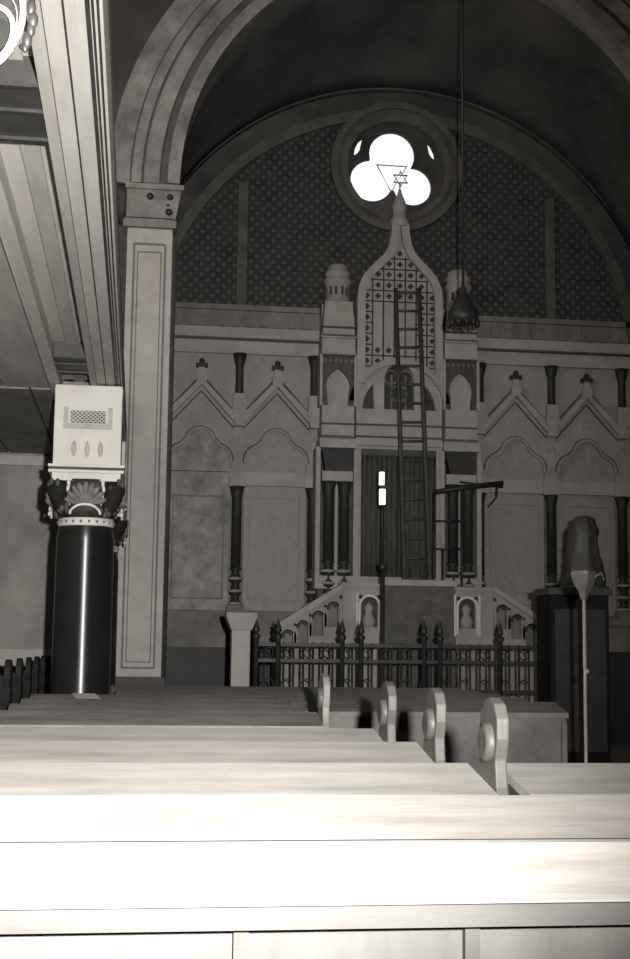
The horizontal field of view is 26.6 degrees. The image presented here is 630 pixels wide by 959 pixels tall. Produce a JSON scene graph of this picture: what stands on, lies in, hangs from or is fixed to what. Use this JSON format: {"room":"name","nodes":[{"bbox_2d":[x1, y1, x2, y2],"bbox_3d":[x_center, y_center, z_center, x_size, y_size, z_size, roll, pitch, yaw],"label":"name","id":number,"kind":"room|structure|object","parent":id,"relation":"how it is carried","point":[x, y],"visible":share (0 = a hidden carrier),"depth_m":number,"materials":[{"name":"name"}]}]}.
{"room":"house of worship","nodes":[
{"label":"house of worship","id":0,"kind":"room"},
{"bbox_2d":[0,451,58,649],"bbox_3d":[-4.094,1.067,16.702,3.070,4.770,0.300,2,-7,-7],"label":"wall","id":1,"kind":"structure","parent":0,"point":[28,535],"depth_m":16.63,"materials":[{"name":"paint"}]},
{"bbox_2d":[0,649,51,665],"bbox_3d":[-4.093,2.748,16.325,3.070,1.340,0.030,2,-7,-7],"label":"trim","id":2,"kind":"structure","parent":1,"relation":"attached to","point":[13,654],"depth_m":16.45,"materials":[{"name":"paint"}]},
{"bbox_2d":[0,455,52,465],"bbox_3d":[-4.056,-0.249,16.693,3.070,0.120,0.050,2,-7,-7],"label":"trim","id":3,"kind":"structure","parent":1,"relation":"attached to","point":[21,460],"depth_m":16.72,"materials":[{"name":"paint"}]},
{"bbox_2d":[109,0,174,344],"bbox_3d":[1.637,-2.820,18.210,14.600,13.000,0.200,2,-7,-7],"label":"wall","id":4,"kind":"structure","parent":0,"point":[132,22],"depth_m":17.94,"materials":[{"name":"paint"}]},
{"bbox_2d":[115,0,204,183],"bbox_3d":[1.701,-5.958,18.407,8.880,4.444,0.200,2,-7,-7],"label":"trim","id":5,"kind":"structure","parent":4,"relation":"attached to","point":[138,83],"depth_m":17.69,"materials":[{"name":"paint"}]},
{"bbox_2d":[131,0,629,183],"bbox_3d":[1.702,-5.807,18.363,8.260,4.135,0.250,2,-7,-7],"label":"trim","id":6,"kind":"structure","parent":4,"relation":"attached to","point":[218,14],"depth_m":17.69,"materials":[{"name":"paint"}]},
{"bbox_2d":[168,0,629,184],"bbox_3d":[1.689,-5.565,18.412,7.320,3.662,0.490,2,-7,-7],"label":"arch","id":7,"kind":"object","parent":4,"relation":"attached to","point":[585,15],"depth_m":18.08,"materials":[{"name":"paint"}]},
{"bbox_2d":[161,0,629,685],"bbox_3d":[1.443,-1.680,19.439,8.600,11.040,2.614,2,-7,-7],"label":"wall","id":8,"kind":"structure","parent":0,"point":[526,63],"depth_m":19.99,"materials":[{"name":"paint"}]},
{"bbox_2d":[168,315,629,617],"bbox_3d":[1.220,0.730,20.619,9.200,6.550,0.180,2,-7,-7],"label":"wall","id":9,"kind":"structure","parent":0,"point":[306,499],"depth_m":20.66,"materials":[{"name":"paint"}]},
{"bbox_2d":[166,302,318,686],"bbox_3d":[-1.412,0.601,20.055,3.030,6.600,0.293,2,-7,-7],"label":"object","id":10,"kind":"structure","parent":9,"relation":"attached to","point":[246,412],"depth_m":20.22,"materials":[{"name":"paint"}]},
{"bbox_2d":[476,316,629,743],"bbox_3d":[3.911,0.754,20.750,3.030,6.600,0.293,2,-7,-7],"label":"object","id":11,"kind":"structure","parent":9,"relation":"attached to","point":[553,415],"depth_m":20.89,"materials":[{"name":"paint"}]},
{"bbox_2d":[176,124,622,321],"bbox_3d":[1.294,-4.734,21.250,9.200,4.450,0.300,2,-7,-7],"label":"wall","id":12,"kind":"structure","parent":0,"point":[299,226],"depth_m":20.98,"materials":[{"name":"grey paint"}]},
{"bbox_2d":[236,182,247,304],"bbox_3d":[-1.124,-3.636,20.600,0.150,1.950,0.070,2,-7,-7],"label":"trim","id":13,"kind":"structure","parent":12,"relation":"attached to","point":[241,277],"depth_m":20.57,"materials":[{"name":"grey paint"}]},
{"bbox_2d":[330,102,460,231],"bbox_3d":[1.271,-4.911,21.162,2.100,2.100,0.330,2,-7,-7],"label":"window","id":14,"kind":"structure","parent":12,"relation":"in","point":[366,155],"depth_m":21.19,"materials":[{"name":"glass"}]},
{"bbox_2d":[182,88,608,208],"bbox_3d":[1.318,-4.282,20.973,8.569,4.004,0.140,2,-7,-7],"label":"trim","id":15,"kind":"structure","parent":12,"relation":"attached to","point":[361,90],"depth_m":21.20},
{"bbox_2d":[312,171,481,597],"bbox_3d":[1.270,-1.507,20.454,2.536,6.637,0.474,2,-7,-7],"label":"torah ark","id":16,"kind":"object","parent":12,"relation":"attached to","point":[356,370],"visible":0.77,"depth_m":20.22,"materials":[{"name":"stone"}]},
{"bbox_2d":[360,455,397,576],"bbox_3d":[0.968,0.606,20.086,0.566,2.048,0.044,2,-7,-7],"label":"curtain","id":17,"kind":"object","parent":16,"relation":"hanging from","point":[371,513],"depth_m":20.08,"materials":[{"name":"fabric"}]},
{"bbox_2d":[398,456,434,577],"bbox_3d":[1.543,0.623,20.161,0.566,2.048,0.044,2,-7,-7],"label":"curtain","id":18,"kind":"object","parent":16,"relation":"hanging from","point":[412,489],"depth_m":20.16,"materials":[{"name":"fabric"}]},
{"bbox_2d":[177,109,629,343],"bbox_3d":[1.311,-4.056,20.974,7.741,3.622,0.080,2,-7,-7],"label":"trim","id":19,"kind":"structure","parent":12,"relation":"attached to","point":[542,173],"depth_m":21.25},
{"bbox_2d":[178,93,629,296],"bbox_3d":[1.311,-4.203,21.008,8.319,3.904,0.050,2,-7,-7],"label":"arch","id":20,"kind":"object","parent":12,"relation":"attached to","point":[196,184],"depth_m":21.25,"materials":[{"name":"paint"}]},
{"bbox_2d":[544,200,555,318],"bbox_3d":[3.733,-3.496,21.234,0.150,1.950,0.070,2,-7,-7],"label":"trim","id":21,"kind":"structure","parent":12,"relation":"attached to","point":[549,222],"depth_m":21.20,"materials":[{"name":"grey paint"}]},
{"bbox_2d":[611,744,629,762],"bbox_3d":[2.686,2.639,8.978,14.600,0.120,23.600,2,-7,-7],"label":"floor","id":22,"kind":"structure","parent":0,"point":[620,753],"depth_m":18.54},
{"bbox_2d":[0,659,12,709],"bbox_3d":[-3.206,2.034,10.367,1.645,1.285,0.580,2,-7,-7],"label":"pew","id":23,"kind":"object","parent":22,"relation":"on","point":[6,680],"visible":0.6,"depth_m":10.32,"materials":[{"name":"black wood"}]},
{"bbox_2d":[0,658,23,703],"bbox_3d":[-3.338,2.157,11.351,1.645,1.285,0.580,2,-7,-7],"label":"pew","id":24,"kind":"object","parent":22,"relation":"on","point":[17,684],"visible":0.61,"depth_m":11.29,"materials":[{"name":"black wood"}]},
{"bbox_2d":[0,657,31,697],"bbox_3d":[-3.470,2.280,12.334,1.645,1.285,0.580,2,-7,-7],"label":"pew","id":25,"kind":"object","parent":22,"relation":"on","point":[27,674],"visible":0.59,"depth_m":12.28,"materials":[{"name":"black wood"}]},
{"bbox_2d":[0,656,39,693],"bbox_3d":[-3.602,2.402,13.318,1.645,1.285,0.580,2,-7,-7],"label":"pew","id":26,"kind":"object","parent":22,"relation":"on","point":[36,668],"visible":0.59,"depth_m":13.26,"materials":[{"name":"black wood"}]},
{"bbox_2d":[0,656,45,693],"bbox_3d":[-3.734,2.525,14.301,1.645,1.285,0.580,2,-7,-7],"label":"pew","id":27,"kind":"object","parent":22,"relation":"on","point":[42,677],"visible":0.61,"depth_m":14.24,"materials":[{"name":"black wood"}]},
{"bbox_2d":[0,655,50,693],"bbox_3d":[-3.853,2.635,15.187,1.645,1.285,0.580,2,-7,-7],"label":"pew","id":28,"kind":"object","parent":22,"relation":"on","point":[48,659],"visible":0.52,"depth_m":15.12,"materials":[{"name":"black wood"}]},
{"bbox_2d":[45,384,126,693],"bbox_3d":[-2.117,1.040,12.213,0.800,3.746,0.800,2,-7,-7],"label":"column","id":29,"kind":"structure","parent":22,"relation":"on","point":[86,489],"depth_m":12.04,"materials":[{"name":"black stone"}]},
{"bbox_2d":[70,410,105,423],"bbox_3d":[-2.057,-0.567,12.109,0.314,0.110,0.008,2,-7,-7],"label":"vent","id":30,"kind":"object","parent":29,"relation":"attached to","point":[76,416],"depth_m":12.10,"materials":[{"name":"grey metal"}]},
{"bbox_2d":[110,441,128,684],"bbox_3d":[-2.557,1.449,15.488,0.800,3.746,0.800,2,-7,-7],"label":"column","id":31,"kind":"structure","parent":22,"relation":"on","point":[120,530],"depth_m":15.39,"materials":[{"name":"black stone"}]},
{"bbox_2d":[0,0,126,453],"bbox_3d":[-2.652,-1.958,7.020,3.170,0.880,19.830,2,-7,-7],"label":"gallery","id":32,"kind":"object","parent":31,"relation":"on","point":[61,322],"visible":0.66,"depth_m":7.72,"materials":[{"name":"paint"}]},
{"bbox_2d":[0,0,37,66],"bbox_3d":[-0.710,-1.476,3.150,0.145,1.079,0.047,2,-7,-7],"label":"chandelier","id":33,"kind":"object","parent":32,"relation":"hanging from","point":[12,12],"visible":1,"depth_m":3.08,"materials":[{"name":"white metal"}]},
{"bbox_2d":[116,182,183,685],"bbox_3d":[-2.262,-0.167,17.210,0.947,7.390,0.588,2,-7,-7],"label":"pilaster","id":34,"kind":"object","parent":22,"relation":"on","point":[147,212],"visible":0.91,"depth_m":17.09,"materials":[{"name":"paint"}]},
{"bbox_2d":[30,694,276,699],"bbox_3d":[-1.405,2.364,11.583,2.110,0.980,0.762,2,-7,-7],"label":"pew","id":35,"kind":"object","parent":22,"relation":"on","point":[54,696],"visible":0.02,"depth_m":11.56,"materials":[{"name":"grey wood"}]},
{"bbox_2d":[73,693,100,698],"bbox_3d":[-1.947,1.862,11.417,0.262,0.061,0.230,2,-7,-7],"label":"paper sheet","id":36,"kind":"object","parent":35,"relation":"on","point":[76,695],"visible":0.69,"depth_m":11.43,"materials":[{"name":"white paper"}]},
{"bbox_2d":[20,698,289,704],"bbox_3d":[-1.275,2.243,10.619,2.110,0.980,0.762,2,-7,-7],"label":"pew","id":37,"kind":"object","parent":22,"relation":"on","point":[23,700],"visible":0.04,"depth_m":10.57,"materials":[{"name":"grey wood"}]},
{"bbox_2d":[8,703,304,711],"bbox_3d":[-1.147,2.124,9.665,2.110,0.980,0.762,2,-7,-7],"label":"pew","id":38,"kind":"object","parent":22,"relation":"on","point":[68,707],"visible":0.06,"depth_m":9.61,"materials":[{"name":"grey wood"}]},
{"bbox_2d":[0,674,329,727],"bbox_3d":[-1.007,1.876,8.704,2.125,1.235,0.790,2,-7,-7],"label":"pew","id":39,"kind":"object","parent":22,"relation":"on","point":[8,718],"visible":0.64,"depth_m":8.54,"materials":[{"name":"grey wood"}]},
{"bbox_2d":[110,685,249,688],"bbox_3d":[-1.480,2.709,14.326,1.530,0.980,0.762,2,-7,-7],"label":"pew","id":40,"kind":"object","parent":22,"relation":"on","point":[111,686],"visible":0.02,"depth_m":14.31,"materials":[{"name":"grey wood"}]},
{"bbox_2d":[110,688,256,694],"bbox_3d":[-1.361,2.599,13.441,1.530,0.980,0.762,2,-7,-7],"label":"pew","id":41,"kind":"object","parent":22,"relation":"on","point":[112,690],"visible":0.02,"depth_m":13.42,"materials":[{"name":"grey wood"}]},
{"bbox_2d":[116,691,265,695],"bbox_3d":[-1.178,2.490,12.564,1.400,0.980,0.762,2,-7,-7],"label":"pew","id":42,"kind":"object","parent":22,"relation":"on","point":[117,692],"visible":0.04,"depth_m":12.54,"materials":[{"name":"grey wood"}]},
{"bbox_2d":[0,682,396,741],"bbox_3d":[-1.484,1.629,6.795,3.710,1.235,0.880,2,-7,-7],"label":"pew","id":43,"kind":"object","parent":22,"relation":"on","point":[387,705],"visible":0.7,"depth_m":6.80,"materials":[{"name":"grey wood"}]},
{"bbox_2d":[0,688,445,762],"bbox_3d":[-1.343,1.507,5.813,3.730,1.235,0.880,2,-7,-7],"label":"pew","id":44,"kind":"object","parent":22,"relation":"on","point":[434,715],"visible":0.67,"depth_m":5.77,"materials":[{"name":"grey wood"}]},
{"bbox_2d":[224,612,256,685],"bbox_3d":[-0.891,2.478,15.726,0.360,1.803,0.380,2,-7,-7],"label":"pedestal","id":45,"kind":"object","parent":22,"relation":"on","point":[240,625],"visible":0.57,"depth_m":15.66,"materials":[{"name":"stone"}]},
{"bbox_2d":[0,697,508,795],"bbox_3d":[-1.214,1.369,4.709,3.690,1.235,0.880,2,-7,-7],"label":"pew","id":46,"kind":"object","parent":22,"relation":"on","point":[491,777],"visible":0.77,"depth_m":4.66,"materials":[{"name":"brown wood"}]},
{"bbox_2d":[0,838,629,958],"bbox_3d":[-0.008,1.277,2.868,5.600,0.986,0.722,2,-7,-7],"label":"pew","id":47,"kind":"object","parent":22,"relation":"on","point":[514,898],"visible":1,"depth_m":2.65,"materials":[{"name":"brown wood"}]},
{"bbox_2d":[0,795,629,841],"bbox_3d":[-0.123,1.387,3.729,5.600,0.980,0.852,2,-7,-7],"label":"pew","id":48,"kind":"object","parent":22,"relation":"on","point":[22,818],"visible":0.27,"depth_m":3.61,"materials":[{"name":"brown wood"}]},
{"bbox_2d":[250,686,462,690],"bbox_3d":[0.445,2.764,14.577,2.345,0.980,0.762,2,-7,-7],"label":"pew","id":49,"kind":"object","parent":22,"relation":"on","point":[251,687],"visible":0.02,"depth_m":14.55,"materials":[{"name":"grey wood"}]},
{"bbox_2d":[257,689,481,693],"bbox_3d":[0.549,2.654,13.690,2.315,0.980,0.762,2,-7,-7],"label":"pew","id":50,"kind":"object","parent":22,"relation":"on","point":[258,690],"visible":0.02,"depth_m":13.66,"materials":[{"name":"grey wood"}]},
{"bbox_2d":[379,472,387,682],"bbox_3d":[0.892,1.757,17.590,0.320,3.744,0.320,2,-7,-7],"label":"candle stand","id":51,"kind":"object","parent":22,"relation":"on","point":[382,488],"visible":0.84,"depth_m":17.63,"materials":[{"name":"black metal"}]},
{"bbox_2d":[379,472,385,504],"bbox_3d":[0.896,0.119,17.795,0.083,0.443,0.060,2,-7,-7],"label":"lamp","id":52,"kind":"object","parent":51,"relation":"on","point":[382,488],"depth_m":17.76,"materials":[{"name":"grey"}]},
{"bbox_2d":[265,692,501,696],"bbox_3d":[0.653,2.543,12.803,2.285,0.980,0.762,2,-7,-7],"label":"pew","id":53,"kind":"object","parent":22,"relation":"on","point":[266,693],"visible":0.02,"depth_m":12.76,"materials":[{"name":"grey wood"}]},
{"bbox_2d":[252,617,536,701],"bbox_3d":[1.091,2.571,16.092,3.733,1.760,0.100,2,-7,-7],"label":"iron fence","id":54,"kind":"object","parent":22,"relation":"on","point":[278,636],"visible":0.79,"depth_m":16.11,"materials":[{"name":"black metal"}]},
{"bbox_2d":[276,696,528,701],"bbox_3d":[0.763,2.426,11.867,2.255,0.980,0.762,2,-7,-7],"label":"pew","id":55,"kind":"object","parent":22,"relation":"on","point":[335,698],"visible":0.03,"depth_m":11.83,"materials":[{"name":"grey wood"}]},
{"bbox_2d":[271,579,537,701],"bbox_3d":[1.365,2.647,19.086,4.092,2.366,1.165,2,-7,-7],"label":"staircase","id":56,"kind":"structure","parent":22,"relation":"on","point":[467,615],"depth_m":18.63,"materials":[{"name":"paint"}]},
{"bbox_2d":[394,287,431,579],"bbox_3d":[1.455,-0.189,19.645,0.490,5.604,0.780,2,-7,-7],"label":"ladder","id":57,"kind":"object","parent":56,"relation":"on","point":[419,329],"visible":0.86,"depth_m":19.73,"materials":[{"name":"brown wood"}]},
{"bbox_2d":[384,585,455,687],"bbox_3d":[1.439,2.632,18.632,1.072,2.282,0.120,2,-7,-7],"label":"drape","id":58,"kind":"object","parent":56,"relation":"hanging from","point":[407,607],"depth_m":18.64,"materials":[{"name":"grey fabric"}]},
{"bbox_2d":[433,480,503,586],"bbox_3d":[2.229,1.304,19.402,1.059,2.630,0.076,2,-7,-7],"label":"frame","id":59,"kind":"object","parent":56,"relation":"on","point":[471,485],"visible":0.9,"depth_m":19.46,"materials":[{"name":"black metal"}]},
{"bbox_2d":[288,700,568,771],"bbox_3d":[0.878,2.305,10.901,2.225,0.980,0.762,2,-7,-7],"label":"pew","id":60,"kind":"object","parent":22,"relation":"on","point":[537,730],"visible":0.31,"depth_m":10.70,"materials":[{"name":"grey wood"}]},
{"bbox_2d":[507,763,629,794],"bbox_3d":[1.793,1.581,5.080,2.240,0.980,0.852,2,-7,-7],"label":"pew","id":61,"kind":"object","parent":22,"relation":"on","point":[523,778],"visible":0.08,"depth_m":4.83,"materials":[{"name":"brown wood"}]},
{"bbox_2d":[533,587,611,762],"bbox_3d":[3.063,2.372,15.843,0.772,2.139,0.620,2,-7,-7],"label":"cabinet","id":62,"kind":"object","parent":22,"relation":"on","point":[559,610],"visible":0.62,"depth_m":15.60,"materials":[{"name":"black wood"}]},
{"bbox_2d":[560,516,608,587],"bbox_3d":[3.240,0.880,16.083,0.580,0.885,0.580,2,-7,-7],"label":"cloth","id":63,"kind":"object","parent":62,"relation":"on","point":[582,544],"visible":0.8,"depth_m":15.95,"materials":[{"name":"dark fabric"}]},
{"bbox_2d":[571,570,604,762],"bbox_3d":[2.137,1.741,10.541,0.347,2.040,0.332,2,-7,-7],"label":"lamp","id":64,"kind":"object","parent":22,"relation":"on","point":[583,580],"visible":0.5,"depth_m":10.59,"materials":[{"name":"metal"}]},
{"bbox_3d":[3.053,-10.610,9.078,14.600,0.200,20.450,2,-7,-7],"label":"ceiling","id":65,"kind":"structure","parent":0,"visible":0},
{"bbox_2d":[446,0,479,330],"bbox_3d":[1.869,-5.671,16.919,0.429,7.662,0.429,2,-7,-7],"label":"lamp","id":66,"kind":"object","parent":65,"relation":"hanging from","point":[462,313],"visible":1,"depth_m":16.50,"materials":[{"name":"black metal"}]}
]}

